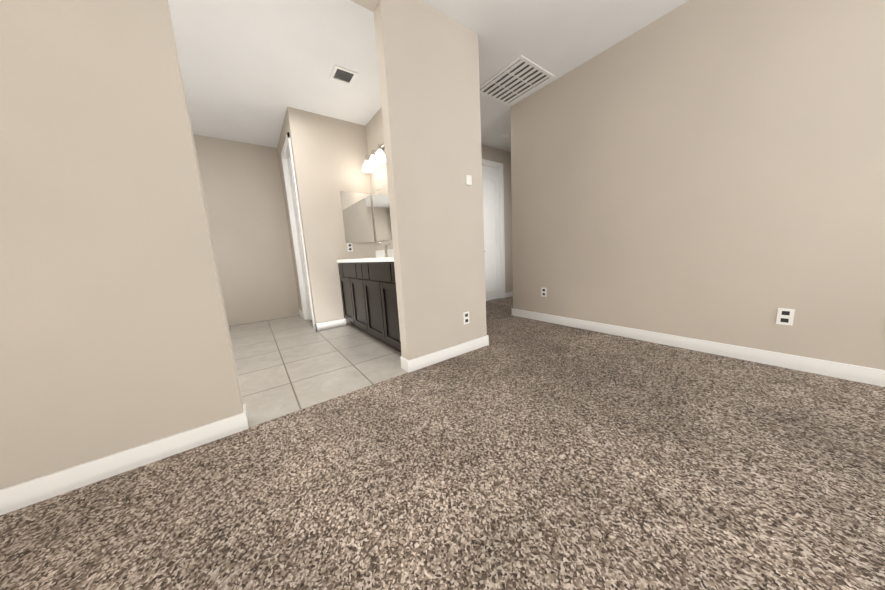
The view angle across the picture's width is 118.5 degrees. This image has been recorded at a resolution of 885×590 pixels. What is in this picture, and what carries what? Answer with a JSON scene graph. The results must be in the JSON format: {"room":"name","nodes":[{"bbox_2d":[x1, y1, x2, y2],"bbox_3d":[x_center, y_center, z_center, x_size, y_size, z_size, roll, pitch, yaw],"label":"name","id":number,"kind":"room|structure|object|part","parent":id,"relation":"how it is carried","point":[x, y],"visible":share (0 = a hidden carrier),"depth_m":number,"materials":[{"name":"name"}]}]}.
{"room":"bedroom","nodes":[
{"label":"bedroom","id":0,"kind":"room"},
{"bbox_2d":[0,0,467,489],"bbox_3d":[-1.211,-0.594,1.358,3.360,2.740,0.110,-10,11,-36],"label":"wall","id":1,"kind":"structure","parent":0,"point":[115,337],"depth_m":1.18,"materials":[{"name":"paint"}]},
{"bbox_2d":[0,408,248,515],"bbox_3d":[-1.772,0.826,1.030,1.633,0.100,0.013,-10,11,-36],"label":"baseboard","id":2,"kind":"structure","parent":1,"relation":"attached to","point":[29,492],"depth_m":1.21,"materials":[{"name":"white wood"}]},
{"bbox_2d":[404,335,488,372],"bbox_3d":[0.090,0.514,2.378,0.922,0.100,0.013,-10,11,-36],"label":"baseboard","id":3,"kind":"structure","parent":1,"relation":"attached to","point":[411,365],"depth_m":2.31,"materials":[{"name":"white wood"}]},
{"bbox_2d":[463,311,469,324],"bbox_3d":[0.222,0.213,2.443,0.072,0.116,0.007,-10,11,-36],"label":"electrical outlet","id":4,"kind":"object","parent":1,"relation":"attached to","point":[466,320],"visible":1,"depth_m":2.44,"materials":[{"name":"white plastic"}]},
{"bbox_2d":[193,134,298,325],"bbox_3d":[-3.048,-0.931,4.145,2.980,2.740,0.120,-10,11,-36],"label":"wall","id":5,"kind":"structure","parent":0,"point":[243,195],"depth_m":4.09,"materials":[{"name":"paint"}]},
{"bbox_2d":[277,107,325,323],"bbox_3d":[-2.115,-0.943,3.899,0.120,2.740,1.380,-10,11,-36],"label":"wall","id":6,"kind":"structure","parent":0,"point":[292,124],"depth_m":3.37,"materials":[{"name":"paint"}]},
{"bbox_2d":[281,132,313,328],"bbox_3d":[-2.018,-0.808,3.781,0.136,2.500,0.830,-10,11,-36],"label":"door frame","id":7,"kind":"structure","parent":6,"relation":"attached to","point":[286,151],"depth_m":3.91,"materials":[{"name":"white wood"}]},
{"bbox_2d":[287,155,311,320],"bbox_3d":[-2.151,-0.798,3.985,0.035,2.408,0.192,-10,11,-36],"label":"bathroom door","id":8,"kind":"structure","parent":6,"relation":"in","point":[299,235],"depth_m":3.94,"materials":[{"name":"white wood"}]},
{"bbox_2d":[229,315,406,426],"bbox_3d":[-1.896,0.600,3.012,2.860,0.046,3.345,-10,11,-36],"label":"floor","id":9,"kind":"structure","parent":0,"point":[286,365],"depth_m":2.41,"materials":[{"name":"beige tile"}]},
{"bbox_2d":[337,242,400,351],"bbox_3d":[-0.640,-0.074,3.073,0.589,1.120,1.847,-10,11,-36],"label":"bathroom vanity","id":10,"kind":"object","parent":9,"relation":"on","point":[369,295],"visible":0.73,"depth_m":2.78,"materials":[{"name":"black wood"}]},
{"bbox_2d":[376,242,390,257],"bbox_3d":[-0.760,-0.593,3.428,0.200,0.195,0.052,-10,11,-36],"label":"faucet","id":11,"kind":"object","parent":10,"relation":"on","point":[386,251],"depth_m":3.43,"materials":[{"name":"silver metal"}]},
{"bbox_2d":[299,109,376,324],"bbox_3d":[-1.363,-0.948,3.670,0.823,2.740,0.120,-10,11,-36],"label":"wall","id":12,"kind":"structure","parent":0,"point":[335,151],"depth_m":3.50,"materials":[{"name":"paint"}]},
{"bbox_2d":[314,318,345,330],"bbox_3d":[-1.540,0.406,3.631,0.396,0.100,0.043,-10,11,-36],"label":"baseboard","id":13,"kind":"structure","parent":12,"relation":"attached to","point":[328,324],"depth_m":3.60,"materials":[{"name":"white wood"}]},
{"bbox_2d":[347,243,352,251],"bbox_3d":[-1.292,-0.666,3.674,0.072,0.116,0.007,-10,11,-36],"label":"outlet","id":14,"kind":"object","parent":12,"relation":"attached to","point":[349,247],"visible":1,"depth_m":3.67,"materials":[{"name":"white plastic"}]},
{"bbox_2d":[340,191,374,242],"bbox_3d":[-1.182,-1.086,3.707,0.428,0.678,0.006,-10,11,-36],"label":"mirror","id":15,"kind":"object","parent":12,"relation":"attached to","point":[357,211],"visible":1,"depth_m":3.70,"materials":[{"name":"clear glass"}]},
{"bbox_2d":[365,21,486,340],"bbox_3d":[-0.721,-0.988,3.701,0.255,2.740,3.345,-10,11,-36],"label":"wall","id":16,"kind":"structure","parent":0,"point":[467,62],"depth_m":2.37,"materials":[{"name":"paint"}]},
{"bbox_2d":[362,144,385,172],"bbox_3d":[-0.875,-1.762,3.361,0.177,0.220,0.600,-10,11,-36],"label":"sconce","id":17,"kind":"object","parent":16,"relation":"attached to","point":[380,146],"depth_m":3.31,"materials":[{"name":"white glass"}]},
{"bbox_3d":[-0.881,-1.716,3.362,0.156,0.130,0.576,-10,11,-36],"label":"vanity sconce shades","id":18,"kind":"part","parent":17,"relation":"part of","materials":[{"name":"white glass"}]},
{"bbox_2d":[372,185,391,241],"bbox_3d":[-0.545,-1.044,3.218,0.006,0.678,1.455,-10,11,-36],"label":"vanity mirror","id":19,"kind":"object","parent":16,"relation":"attached to","point":[382,213],"visible":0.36,"depth_m":3.58,"materials":[{"name":"clear glass"}]},
{"bbox_2d":[465,175,471,185],"bbox_3d":[0.227,-1.001,2.297,0.060,0.080,0.022,-10,11,-36],"label":"switch","id":20,"kind":"object","parent":16,"relation":"attached to","point":[468,179],"visible":0.98,"depth_m":2.29,"materials":[{"name":"white plastic"}]},
{"bbox_2d":[168,0,687,151],"bbox_3d":[0.073,-2.187,1.832,6.800,0.120,7.451,-10,11,-36],"label":"ceiling","id":21,"kind":"structure","parent":0,"point":[252,70],"depth_m":2.32,"materials":[{"name":"paint"}]},
{"bbox_2d":[329,65,357,85],"bbox_3d":[-0.989,-2.188,2.627,0.220,0.009,0.220,-10,11,-36],"label":"air vent","id":22,"kind":"object","parent":21,"relation":"attached to","point":[343,75],"visible":1,"depth_m":2.62,"materials":[{"name":"grey metal"}]},
{"bbox_2d":[503,132,510,137],"bbox_3d":[1.015,-2.524,4.153,0.130,0.034,0.130,-10,11,-36],"label":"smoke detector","id":23,"kind":"object","parent":21,"relation":"attached to","point":[506,134],"visible":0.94,"depth_m":4.12,"materials":[{"name":"white"}]},
{"bbox_2d":[480,55,554,105],"bbox_3d":[0.783,-2.327,2.902,0.580,0.012,0.640,-10,11,-36],"label":"ceiling vent","id":24,"kind":"object","parent":21,"relation":"in","point":[519,77],"visible":0.92,"depth_m":2.86,"materials":[{"name":"white metal"}]},
{"bbox_2d":[0,296,884,589],"bbox_3d":[0.734,0.679,1.583,6.400,0.050,5.334,-10,11,-36],"label":"floor","id":25,"kind":"structure","parent":0,"point":[550,456],"depth_m":1.04,"materials":[{"name":"brown carpet"}]},
{"bbox_2d":[481,144,512,292],"bbox_3d":[0.490,-1.194,4.597,2.785,2.740,0.120,-10,11,-36],"label":"wall","id":26,"kind":"structure","parent":0,"point":[489,153],"depth_m":5.01,"materials":[{"name":"paint"}]},
{"bbox_2d":[482,165,500,300],"bbox_3d":[0.831,-1.092,4.833,0.636,2.406,0.047,-10,11,-36],"label":"hall door","id":27,"kind":"structure","parent":26,"relation":"in","point":[490,187],"depth_m":4.87,"materials":[{"name":"white wood"}]},
{"bbox_2d":[482,159,504,297],"bbox_3d":[0.820,-1.128,4.840,0.800,2.500,0.136,-10,11,-36],"label":"door frame","id":28,"kind":"structure","parent":26,"relation":"attached to","point":[501,200],"depth_m":4.95,"materials":[{"name":"white wood"}]},
{"bbox_2d":[505,291,512,297],"bbox_3d":[1.483,-0.033,5.387,0.585,0.100,0.013,-10,11,-36],"label":"baseboard","id":29,"kind":"structure","parent":26,"relation":"attached to","point":[508,294],"depth_m":5.25,"materials":[{"name":"white wood"}]},
{"bbox_2d":[510,0,884,369],"bbox_3d":[2.322,-0.862,1.844,0.140,2.740,4.451,-10,11,-36],"label":"wall","id":30,"kind":"structure","parent":0,"point":[711,170],"depth_m":2.00,"materials":[{"name":"paint"}]},
{"bbox_2d":[541,287,546,296],"bbox_3d":[1.287,-0.036,3.338,0.007,0.116,0.072,-10,11,-36],"label":"electrical outlet","id":31,"kind":"object","parent":30,"relation":"attached to","point":[543,292],"visible":1,"depth_m":3.33,"materials":[{"name":"white plastic"}]},
{"bbox_2d":[512,308,884,386],"bbox_3d":[2.275,0.442,2.078,0.013,0.100,4.290,-10,11,-36],"label":"baseboard","id":32,"kind":"structure","parent":30,"relation":"attached to","point":[873,376],"depth_m":2.05,"materials":[{"name":"white wood"}]},
{"bbox_2d":[776,308,794,325],"bbox_3d":[2.401,0.152,1.843,0.007,0.116,0.072,-10,11,-36],"label":"electrical outlet","id":33,"kind":"object","parent":30,"relation":"attached to","point":[785,316],"visible":1,"depth_m":1.84,"materials":[{"name":"white plastic"}]}
]}

